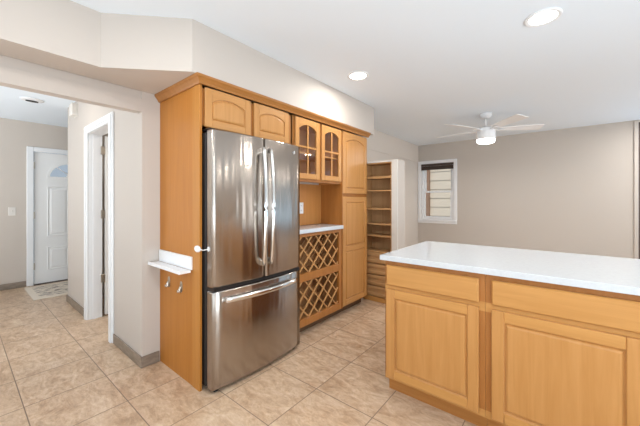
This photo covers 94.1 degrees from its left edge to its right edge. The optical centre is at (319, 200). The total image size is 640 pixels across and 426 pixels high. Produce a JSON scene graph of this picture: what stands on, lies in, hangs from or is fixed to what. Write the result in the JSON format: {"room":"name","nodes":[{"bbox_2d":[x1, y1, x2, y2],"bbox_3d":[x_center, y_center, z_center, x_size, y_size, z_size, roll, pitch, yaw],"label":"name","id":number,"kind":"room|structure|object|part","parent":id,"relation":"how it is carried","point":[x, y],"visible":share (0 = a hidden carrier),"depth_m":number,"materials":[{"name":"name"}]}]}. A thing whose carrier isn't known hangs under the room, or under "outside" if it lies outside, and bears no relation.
{"room":"kitchen","nodes":[
{"label":"kitchen","id":0,"kind":"room"},
{"bbox_2d":[0,118,67,285],"bbox_3d":[-4.495,0.050,4.314,0.120,2.440,5.400,0,0,39],"label":"wall","id":1,"kind":"structure","parent":0,"point":[15,135],"depth_m":4.33,"materials":[{"name":"beige paint"}]},
{"bbox_2d":[8,207,15,215],"bbox_3d":[-4.430,0.155,4.286,0.016,0.120,0.076,0,0,39],"label":"light switch","id":2,"kind":"object","parent":1,"relation":"attached to","point":[11,210],"visible":1,"depth_m":4.28,"materials":[{"name":"beige plastic"}]},
{"bbox_2d":[0,281,25,290],"bbox_3d":[-5.214,1.228,3.329,0.012,0.085,2.765,0,0,39],"label":"baseboard","id":3,"kind":"structure","parent":1,"relation":"attached to","point":[23,283],"depth_m":4.29,"materials":[{"name":"tile"}]},
{"bbox_2d":[27,146,67,286],"bbox_3d":[-4.021,0.233,4.843,0.165,2.075,1.080,0,0,39],"label":"door","id":4,"kind":"structure","parent":1,"relation":"in","point":[47,196],"depth_m":4.58,"materials":[{"name":"white wood"}]},
{"bbox_3d":[-4.120,0.165,4.695,0.008,0.770,0.265,0,0,39],"label":"panel","id":5,"kind":"part","parent":4,"relation":"part of","materials":[{"name":"white paint"}]},
{"bbox_3d":[-4.120,0.895,4.695,0.008,0.350,0.265,0,0,39],"label":"panel","id":6,"kind":"part","parent":4,"relation":"part of","materials":[{"name":"white paint"}]},
{"bbox_2d":[47,163,67,178],"bbox_3d":[-4.013,-0.481,4.837,0.030,0.272,0.624,0,0,39],"label":"window","id":7,"kind":"structure","parent":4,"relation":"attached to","point":[50,166],"depth_m":4.65,"materials":[{"name":"blue glass"}]},
{"bbox_2d":[68,101,135,350],"bbox_3d":[-2.275,0.050,3.096,2.240,2.440,0.120,0,0,39],"label":"wall","id":8,"kind":"structure","parent":0,"point":[124,121],"depth_m":2.62,"materials":[{"name":"beige paint"}]},
{"bbox_2d":[69,102,77,117],"bbox_3d":[-2.877,-1.055,3.474,0.150,0.160,0.055,0,0,39],"label":"door chime","id":9,"kind":"object","parent":8,"relation":"attached to","point":[73,107],"visible":1,"depth_m":3.44,"materials":[{"name":"beige plastic"}]},
{"bbox_2d":[66,295,83,316],"bbox_3d":[-2.860,1.228,3.488,0.862,0.085,0.012,0,0,39],"label":"baseboard","id":10,"kind":"structure","parent":8,"relation":"attached to","point":[73,303],"depth_m":3.47,"materials":[{"name":"tile"}]},
{"bbox_2d":[84,111,113,342],"bbox_3d":[-1.906,0.237,3.280,0.890,2.065,0.928,0,0,39],"label":"door frame","id":11,"kind":"structure","parent":8,"relation":"in","point":[94,150],"depth_m":3.18,"materials":[{"name":"white wood"}]},
{"bbox_2d":[113,334,158,368],"bbox_3d":[-1.553,1.228,2.500,0.632,0.085,0.134,0,0,39],"label":"baseboard","id":12,"kind":"structure","parent":8,"relation":"attached to","point":[152,358],"depth_m":2.33,"materials":[{"name":"tile"}]},
{"bbox_2d":[102,133,107,296],"bbox_3d":[-2.369,0.050,4.657,0.120,2.440,2.180,0,0,39],"label":"door","id":13,"kind":"structure","parent":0,"point":[103,136],"depth_m":3.95,"materials":[{"name":"beige paint"}]},
{"bbox_2d":[136,91,159,360],"bbox_3d":[-0.626,0.050,3.250,0.120,2.440,2.445,0,0,39],"label":"wall","id":14,"kind":"structure","parent":0,"point":[148,120],"depth_m":2.31,"materials":[{"name":"beige paint"}]},
{"bbox_2d":[0,55,141,113],"bbox_3d":[-2.363,-0.922,1.090,0.080,0.495,3.100,0,0,39],"label":"beam","id":15,"kind":"structure","parent":14,"relation":"attached to","point":[14,73],"depth_m":1.92,"materials":[{"name":"beige paint"}]},
{"bbox_2d":[0,0,373,136],"bbox_3d":[-1.315,-1.000,1.812,0.630,0.340,5.545,0,0,39],"label":"soffit","id":16,"kind":"object","parent":14,"relation":"attached to","point":[148,54],"depth_m":1.90,"materials":[{"name":"beige paint"}]},
{"bbox_2d":[0,280,476,425],"bbox_3d":[0.131,1.320,2.572,9.650,0.100,8.750,0,0,39],"label":"floor","id":17,"kind":"structure","parent":0,"point":[58,367],"depth_m":2.08,"materials":[{"name":"tile"}]},
{"bbox_2d":[24,281,67,300],"bbox_3d":[-3.594,1.264,4.469,0.820,0.010,1.120,0,0,39],"label":"doormat","id":18,"kind":"object","parent":17,"relation":"on","point":[61,288],"visible":0.41,"depth_m":4.17,"materials":[{"name":"beige fabric"}]},
{"bbox_2d":[160,84,292,391],"bbox_3d":[-0.749,0.247,2.521,0.611,2.045,0.908,0,0,39],"label":"tall cabinet","id":19,"kind":"object","parent":17,"relation":"on","point":[184,116],"visible":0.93,"depth_m":2.15,"materials":[{"name":"brown wood"}]},
{"bbox_2d":[165,276,169,286],"bbox_3d":[-1.155,0.616,2.251,0.034,0.082,0.033,0,0,39],"label":"hook","id":20,"kind":"object","parent":19,"relation":"attached to","point":[168,281],"visible":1,"depth_m":2.25,"materials":[{"name":"silver metal"}]},
{"bbox_2d":[148,249,191,274],"bbox_3d":[-1.096,0.438,2.162,0.504,0.106,0.094,0,0,39],"label":"ledge","id":21,"kind":"object","parent":19,"relation":"attached to","point":[184,261],"visible":1,"depth_m":2.14,"materials":[{"name":"white"}]},
{"bbox_3d":[-1.070,0.430,2.193,0.504,0.090,0.014,0,0,39],"label":"plate","id":22,"kind":"part","parent":21,"relation":"part of","materials":[{"name":"white"}]},
{"bbox_2d":[177,281,182,292],"bbox_3d":[-1.006,0.621,2.129,0.034,0.082,0.033,0,0,39],"label":"hook","id":23,"kind":"object","parent":19,"relation":"attached to","point":[180,289],"visible":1,"depth_m":2.13,"materials":[{"name":"silver metal"}]},
{"bbox_3d":[-1.030,0.247,2.180,0.608,2.045,0.015,0,0,39],"label":"panel","id":24,"kind":"part","parent":19,"relation":"part of","materials":[{"name":"brown wood"}]},
{"bbox_2d":[194,246,209,251],"bbox_3d":[-0.787,0.322,1.968,0.141,0.044,0.029,0,0,26],"label":"lock","id":25,"kind":"object","parent":19,"relation":"attached to","point":[196,248],"visible":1,"depth_m":1.97,"materials":[{"name":"white plastic"}]},
{"bbox_3d":[-0.660,-0.635,2.163,0.018,0.266,0.380,0,0,39],"label":"door","id":26,"kind":"part","parent":19,"relation":"part of","materials":[{"name":"brown wood"}]},
{"bbox_3d":[-0.660,-0.635,2.163,0.016,0.162,0.276,0,0,39],"label":"panel","id":27,"kind":"part","parent":19,"relation":"part of","materials":[{"name":"brown wood"}]},
{"bbox_3d":[-0.529,-0.632,2.354,0.018,0.285,0.889,0,0,39],"label":"frame","id":28,"kind":"part","parent":19,"relation":"part of","materials":[{"name":"brown wood"}]},
{"bbox_2d":[154,72,370,137],"bbox_3d":[-0.336,-0.802,2.992,0.653,0.053,2.239,0,0,39],"label":"crown molding","id":29,"kind":"structure","parent":19,"relation":"on","point":[197,78],"depth_m":2.27,"materials":[{"name":"brown wood"}]},
{"bbox_3d":[-0.400,-0.635,2.482,0.018,0.266,0.379,0,0,39],"label":"door","id":30,"kind":"part","parent":19,"relation":"part of","materials":[{"name":"brown wood"}]},
{"bbox_3d":[-0.399,-0.635,2.482,0.016,0.162,0.275,0,0,39],"label":"panel","id":31,"kind":"part","parent":19,"relation":"part of","materials":[{"name":"brown wood"}]},
{"bbox_2d":[202,128,299,391],"bbox_3d":[-0.667,0.394,2.440,0.801,1.752,0.833,0,0,39],"label":"refrigerator","id":32,"kind":"object","parent":17,"relation":"on","point":[251,184],"visible":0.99,"depth_m":2.11,"materials":[{"name":"silver metal"}]},
{"bbox_3d":[-0.579,0.052,2.097,0.087,1.040,0.414,0,0,39],"label":"door","id":33,"kind":"part","parent":32,"relation":"part of","materials":[{"name":"silver metal"}]},
{"bbox_3d":[-0.446,0.921,2.260,0.087,0.646,0.833,0,0,39],"label":"freezer drawer","id":34,"kind":"part","parent":32,"relation":"part of","materials":[{"name":"silver metal"}]},
{"bbox_3d":[-0.389,0.660,2.213,0.068,0.038,0.669,0,0,39],"label":"handle","id":35,"kind":"part","parent":32,"relation":"part of","materials":[{"name":"silver metal"}]},
{"bbox_3d":[-0.401,0.043,2.176,0.057,0.859,0.029,0,0,39],"label":"handle","id":36,"kind":"part","parent":32,"relation":"part of","materials":[{"name":"silver metal"}]},
{"bbox_3d":[-0.356,0.043,2.232,0.057,0.859,0.029,0,0,39],"label":"handle","id":37,"kind":"part","parent":32,"relation":"part of","materials":[{"name":"silver metal"}]},
{"bbox_3d":[-0.314,0.052,2.422,0.087,1.040,0.414,0,0,39],"label":"door","id":38,"kind":"part","parent":32,"relation":"part of","materials":[{"name":"silver metal"}]},
{"bbox_2d":[299,184,341,331],"bbox_3d":[-0.117,0.545,3.072,0.313,1.449,0.740,0,0,39],"label":"wine rack cabinet","id":39,"kind":"object","parent":17,"relation":"on","point":[320,268],"visible":0.59,"depth_m":3.21,"materials":[{"name":"brown wood"}]},
{"bbox_2d":[300,202,302,213],"bbox_3d":[-0.202,0.080,3.179,0.008,0.120,0.074,0,0,39],"label":"wall outlet","id":40,"kind":"object","parent":39,"relation":"attached to","point":[301,203],"visible":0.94,"depth_m":3.18,"materials":[{"name":"white plastic"}]},
{"bbox_3d":[-0.231,0.043,3.165,0.019,0.444,0.740,0,0,39],"label":"panel","id":41,"kind":"part","parent":39,"relation":"part of","materials":[{"name":"brown wood"}]},
{"bbox_3d":[-0.009,0.744,2.983,0.032,0.873,0.740,0,0,39],"label":"frame","id":42,"kind":"part","parent":39,"relation":"part of","materials":[{"name":"brown wood"}]},
{"bbox_2d":[300,224,342,233],"bbox_3d":[-0.100,0.286,3.058,0.318,0.039,0.740,0,0,39],"label":"countertop","id":43,"kind":"structure","parent":39,"relation":"on","point":[304,229],"depth_m":3.01,"materials":[{"name":"white stone"}]},
{"bbox_2d":[321,130,366,314],"bbox_3d":[0.181,0.247,3.662,0.610,2.045,0.548,0,0,39],"label":"pantry cabinet","id":44,"kind":"object","parent":17,"relation":"on","point":[345,203],"visible":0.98,"depth_m":3.40,"materials":[{"name":"brown wood"}]},
{"bbox_3d":[0.395,0.203,3.487,0.020,1.955,0.548,0,0,39],"label":"frame","id":45,"kind":"part","parent":44,"relation":"part of","materials":[{"name":"brown wood"}]},
{"bbox_3d":[0.409,-0.421,3.472,0.018,0.682,0.513,0,0,39],"label":"door","id":46,"kind":"part","parent":44,"relation":"part of","materials":[{"name":"brown wood"}]},
{"bbox_3d":[0.409,-0.421,3.472,0.016,0.566,0.397,0,0,39],"label":"panel","id":47,"kind":"part","parent":44,"relation":"part of","materials":[{"name":"brown wood"}]},
{"bbox_3d":[0.409,0.561,3.472,0.018,1.207,0.513,0,0,39],"label":"door","id":48,"kind":"part","parent":44,"relation":"part of","materials":[{"name":"brown wood"}]},
{"bbox_3d":[0.409,0.264,3.472,0.016,0.495,0.397,0,0,39],"label":"panel","id":49,"kind":"part","parent":44,"relation":"part of","materials":[{"name":"brown wood"}]},
{"bbox_3d":[0.409,0.838,3.472,0.016,0.538,0.397,0,0,39],"label":"panel","id":50,"kind":"part","parent":44,"relation":"part of","materials":[{"name":"brown wood"}]},
{"bbox_2d":[363,159,404,303],"bbox_3d":[0.807,0.387,3.804,0.480,1.767,0.226,0,0,39],"label":"bookcase","id":51,"kind":"object","parent":17,"relation":"on","point":[385,195],"visible":0.6,"depth_m":3.78,"materials":[{"name":"brown wood"}]},
{"bbox_3d":[0.777,0.725,3.822,0.371,0.132,0.218,0,0,39],"label":"drawer","id":52,"kind":"part","parent":51,"relation":"part of","materials":[{"name":"brown wood"}]},
{"bbox_3d":[0.777,0.865,3.822,0.371,0.132,0.218,0,0,39],"label":"drawer","id":53,"kind":"part","parent":51,"relation":"part of","materials":[{"name":"brown wood"}]},
{"bbox_3d":[0.777,1.005,3.822,0.371,0.132,0.218,0,0,39],"label":"drawer","id":54,"kind":"part","parent":51,"relation":"part of","materials":[{"name":"brown wood"}]},
{"bbox_3d":[0.777,1.143,3.822,0.371,0.129,0.218,0,0,39],"label":"drawer","id":55,"kind":"part","parent":51,"relation":"part of","materials":[{"name":"brown wood"}]},
{"bbox_3d":[0.779,0.645,3.825,0.375,0.020,0.208,0,0,39],"label":"shelf","id":56,"kind":"part","parent":51,"relation":"part of","materials":[{"name":"brown wood"}]},
{"bbox_3d":[0.779,0.444,3.825,0.375,0.022,0.208,0,0,39],"label":"shelf","id":57,"kind":"part","parent":51,"relation":"part of","materials":[{"name":"brown wood"}]},
{"bbox_3d":[0.779,0.296,3.825,0.375,0.018,0.208,0,0,39],"label":"shelf","id":58,"kind":"part","parent":51,"relation":"part of","materials":[{"name":"brown wood"}]},
{"bbox_3d":[0.779,0.104,3.825,0.375,0.022,0.208,0,0,39],"label":"shelf","id":59,"kind":"part","parent":51,"relation":"part of","materials":[{"name":"brown wood"}]},
{"bbox_3d":[0.779,-0.124,3.825,0.375,0.018,0.208,0,0,39],"label":"shelf","id":60,"kind":"part","parent":51,"relation":"part of","materials":[{"name":"brown wood"}]},
{"bbox_3d":[0.779,-0.291,3.825,0.375,0.032,0.208,0,0,39],"label":"shelf","id":61,"kind":"part","parent":51,"relation":"part of","materials":[{"name":"brown wood"}]},
{"bbox_3d":[0.846,0.398,3.911,0.405,1.745,0.010,0,0,39],"label":"panel","id":62,"kind":"part","parent":51,"relation":"part of","materials":[{"name":"brown wood"}]},
{"bbox_3d":[0.747,0.387,3.730,0.480,1.767,0.020,0,0,39],"label":"white trim","id":63,"kind":"part","parent":51,"relation":"part of","materials":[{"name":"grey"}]},
{"bbox_2d":[385,261,487,425],"bbox_3d":[0.901,0.831,2.085,0.590,0.878,0.791,0,0,39],"label":"base cabinet","id":64,"kind":"object","parent":17,"relation":"on","point":[435,318],"visible":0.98,"depth_m":1.75,"materials":[{"name":"brown wood"}]},
{"bbox_3d":[0.651,0.864,1.791,0.434,0.464,0.016,0,0,39],"label":"panel","id":65,"kind":"part","parent":64,"relation":"part of","materials":[{"name":"brown wood"}]},
{"bbox_3d":[0.651,0.487,1.790,0.546,0.130,0.019,0,0,39],"label":"drawer","id":66,"kind":"part","parent":64,"relation":"part of","materials":[{"name":"brown wood"}]},
{"bbox_3d":[0.651,0.864,1.791,0.546,0.576,0.018,0,0,39],"label":"door","id":67,"kind":"part","parent":64,"relation":"part of","materials":[{"name":"brown wood"}]},
{"bbox_2d":[485,275,639,425],"bbox_3d":[1.623,0.831,1.495,1.274,0.878,0.791,0,0,39],"label":"base cabinet","id":68,"kind":"object","parent":17,"relation":"on","point":[557,355],"visible":0.99,"depth_m":1.39,"materials":[{"name":"brown wood"}]},
{"bbox_2d":[380,241,639,295],"bbox_3d":[1.423,0.374,1.697,1.940,0.033,0.881,0,0,39],"label":"countertop","id":69,"kind":"structure","parent":68,"relation":"on","point":[603,273],"depth_m":1.70,"materials":[{"name":"white stone"}]},
{"bbox_3d":[1.125,0.864,1.404,0.444,0.464,0.016,0,0,39],"label":"panel","id":70,"kind":"part","parent":68,"relation":"part of","materials":[{"name":"brown wood"}]},
{"bbox_3d":[1.125,0.487,1.403,0.556,0.130,0.019,0,0,39],"label":"drawer","id":71,"kind":"part","parent":68,"relation":"part of","materials":[{"name":"brown wood"}]},
{"bbox_2d":[300,182,318,225],"bbox_3d":[-0.347,0.255,3.268,0.290,2.030,0.755,0,0,39],"label":"wall niche","id":72,"kind":"object","parent":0,"point":[300,182],"depth_m":3.33,"materials":[{"name":"beige wood"}]},
{"bbox_2d":[293,115,340,184],"bbox_3d":[-0.115,-0.477,3.070,0.320,0.595,0.740,0,0,39],"label":"upper cabinet","id":73,"kind":"object","parent":72,"relation":"attached to","point":[319,144],"visible":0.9,"depth_m":3.11,"materials":[{"name":"brown wood"}]},
{"bbox_3d":[-0.117,-0.484,2.829,0.018,0.561,0.347,0,0,39],"label":"door","id":74,"kind":"part","parent":73,"relation":"part of","materials":[{"name":"brown wood"}]},
{"bbox_2d":[300,152,336,160],"bbox_3d":[-0.129,-0.454,3.082,0.259,0.018,0.700,0,0,39],"label":"shelf","id":75,"kind":"object","parent":73,"relation":"attached to","point":[303,155],"depth_m":3.15,"materials":[{"name":"brown wood"}]},
{"bbox_3d":[0.121,-0.484,3.119,0.018,0.561,0.342,0,0,39],"label":"door","id":76,"kind":"part","parent":73,"relation":"part of","materials":[{"name":"brown wood"}]},
{"bbox_2d":[0,0,639,145],"bbox_3d":[0.131,-1.220,2.572,9.650,0.100,8.750,0,0,39],"label":"ceiling","id":77,"kind":"structure","parent":0,"point":[430,65],"depth_m":2.35,"materials":[{"name":"white paint"}]},
{"bbox_2d":[19,97,43,102],"bbox_3d":[-3.338,-1.158,3.454,0.208,0.024,0.208,0,0,39],"label":"recessed light","id":78,"kind":"object","parent":77,"relation":"in","point":[28,99],"visible":1,"depth_m":3.42,"materials":[{"name":"white"}]},
{"bbox_2d":[347,71,368,80],"bbox_3d":[0.356,-1.165,2.788,0.200,0.010,0.200,0,0,39],"label":"recessed light","id":79,"kind":"object","parent":77,"relation":"in","point":[357,75],"visible":1,"depth_m":2.77,"materials":[{"name":"white"}]},
{"bbox_2d":[350,73,365,78],"bbox_3d":[0.356,-1.166,2.788,0.148,0.006,0.148,0,0,39],"label":"diffuser","id":80,"kind":"object","parent":79,"relation":"attached to","point":[352,75],"depth_m":2.78,"materials":[{"name":"white"}]},
{"bbox_2d":[437,112,543,143],"bbox_3d":[2.237,-0.969,4.054,1.289,0.402,1.282,0,0,39],"label":"ceiling fan","id":81,"kind":"object","parent":77,"relation":"hanging from","point":[487,134],"visible":1,"depth_m":3.92,"materials":[{"name":"white"}]},
{"bbox_3d":[1.856,-0.959,3.862,0.506,0.041,0.140,0,0,-23],"label":"blade","id":82,"kind":"part","parent":81,"relation":"part of","materials":[{"name":"white wood"}]},
{"bbox_3d":[2.237,-0.794,4.022,0.222,0.052,0.222,0,0,39],"label":"lamp shade","id":83,"kind":"part","parent":81,"relation":"part of","materials":[{"name":"white glass"}]},
{"bbox_3d":[2.271,-0.959,3.610,0.140,0.041,0.506,0,0,-5],"label":"blade","id":84,"kind":"part","parent":81,"relation":"part of","materials":[{"name":"white wood"}]},
{"bbox_3d":[2.639,-0.959,3.927,0.506,0.041,0.140,0,0,13],"label":"blade","id":85,"kind":"part","parent":81,"relation":"part of","materials":[{"name":"white wood"}]},
{"bbox_2d":[524,7,562,26],"bbox_3d":[1.421,-1.165,1.899,0.200,0.010,0.200,0,0,39],"label":"recessed light","id":86,"kind":"object","parent":77,"relation":"in","point":[545,16],"visible":1,"depth_m":1.89,"materials":[{"name":"white plastic"}]},
{"bbox_2d":[529,11,557,24],"bbox_3d":[1.421,-1.166,1.899,0.148,0.006,0.148,0,0,39],"label":"diffuser","id":87,"kind":"object","parent":86,"relation":"attached to","point":[543,17],"depth_m":1.89,"materials":[{"name":"white plastic"}]},
{"bbox_2d":[363,129,417,246],"bbox_3d":[1.103,0.050,5.305,0.200,2.440,2.925,0,0,39],"label":"wall","id":88,"kind":"structure","parent":0,"point":[381,146],"depth_m":5.92,"materials":[{"name":"beige paint"}]},
{"bbox_2d":[418,120,639,258],"bbox_3d":[4.173,0.050,4.765,5.960,2.440,0.120,0,0,39],"label":"wall","id":89,"kind":"structure","parent":0,"point":[568,190],"depth_m":5.01,"materials":[{"name":"beige paint"}]},
{"bbox_2d":[418,159,456,223],"bbox_3d":[2.433,-0.180,6.160,0.780,1.300,0.150,0,0,39],"label":"window","id":90,"kind":"structure","parent":89,"relation":"in","point":[452,219],"depth_m":6.13,"materials":[{"name":"white plastic"}]},
{"bbox_2d":[421,162,453,170],"bbox_3d":[2.399,-0.701,6.119,0.642,0.125,0.043,0,0,39],"label":"roller blind","id":91,"kind":"object","parent":90,"relation":"attached to","point":[448,165],"visible":1,"depth_m":6.10,"materials":[{"name":"brown fabric"}]},
{"bbox_3d":[2.462,-0.450,6.196,0.580,0.570,0.035,0,0,39],"label":"sash","id":92,"kind":"part","parent":90,"relation":"part of","materials":[{"name":"white"}]},
{"bbox_3d":[2.437,0.080,6.165,0.580,0.570,0.035,0,0,39],"label":"sash","id":93,"kind":"part","parent":90,"relation":"part of","materials":[{"name":"white"}]},
{"bbox_2d":[634,121,639,258],"bbox_3d":[5.362,0.055,3.762,1.950,2.430,0.110,0,0,39],"label":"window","id":94,"kind":"structure","parent":89,"relation":"in","point":[636,123],"depth_m":4.32,"materials":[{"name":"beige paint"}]},
{"bbox_3d":[5.383,0.068,3.753,1.905,2.405,0.098,0,0,39],"label":"frame","id":95,"kind":"part","parent":94,"relation":"part of","materials":[{"name":"white wood"}]},
{"label":"outside","id":96,"kind":"structure","parent":0,"visible":0},
{"bbox_2d":[426,169,450,216],"bbox_3d":[3.614,-0.310,7.829,8.700,3.360,0.300,0,0,39],"label":"house","id":97,"kind":"structure","parent":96,"point":[437,204],"depth_m":8.08,"materials":[{"name":"beige"}]}
]}

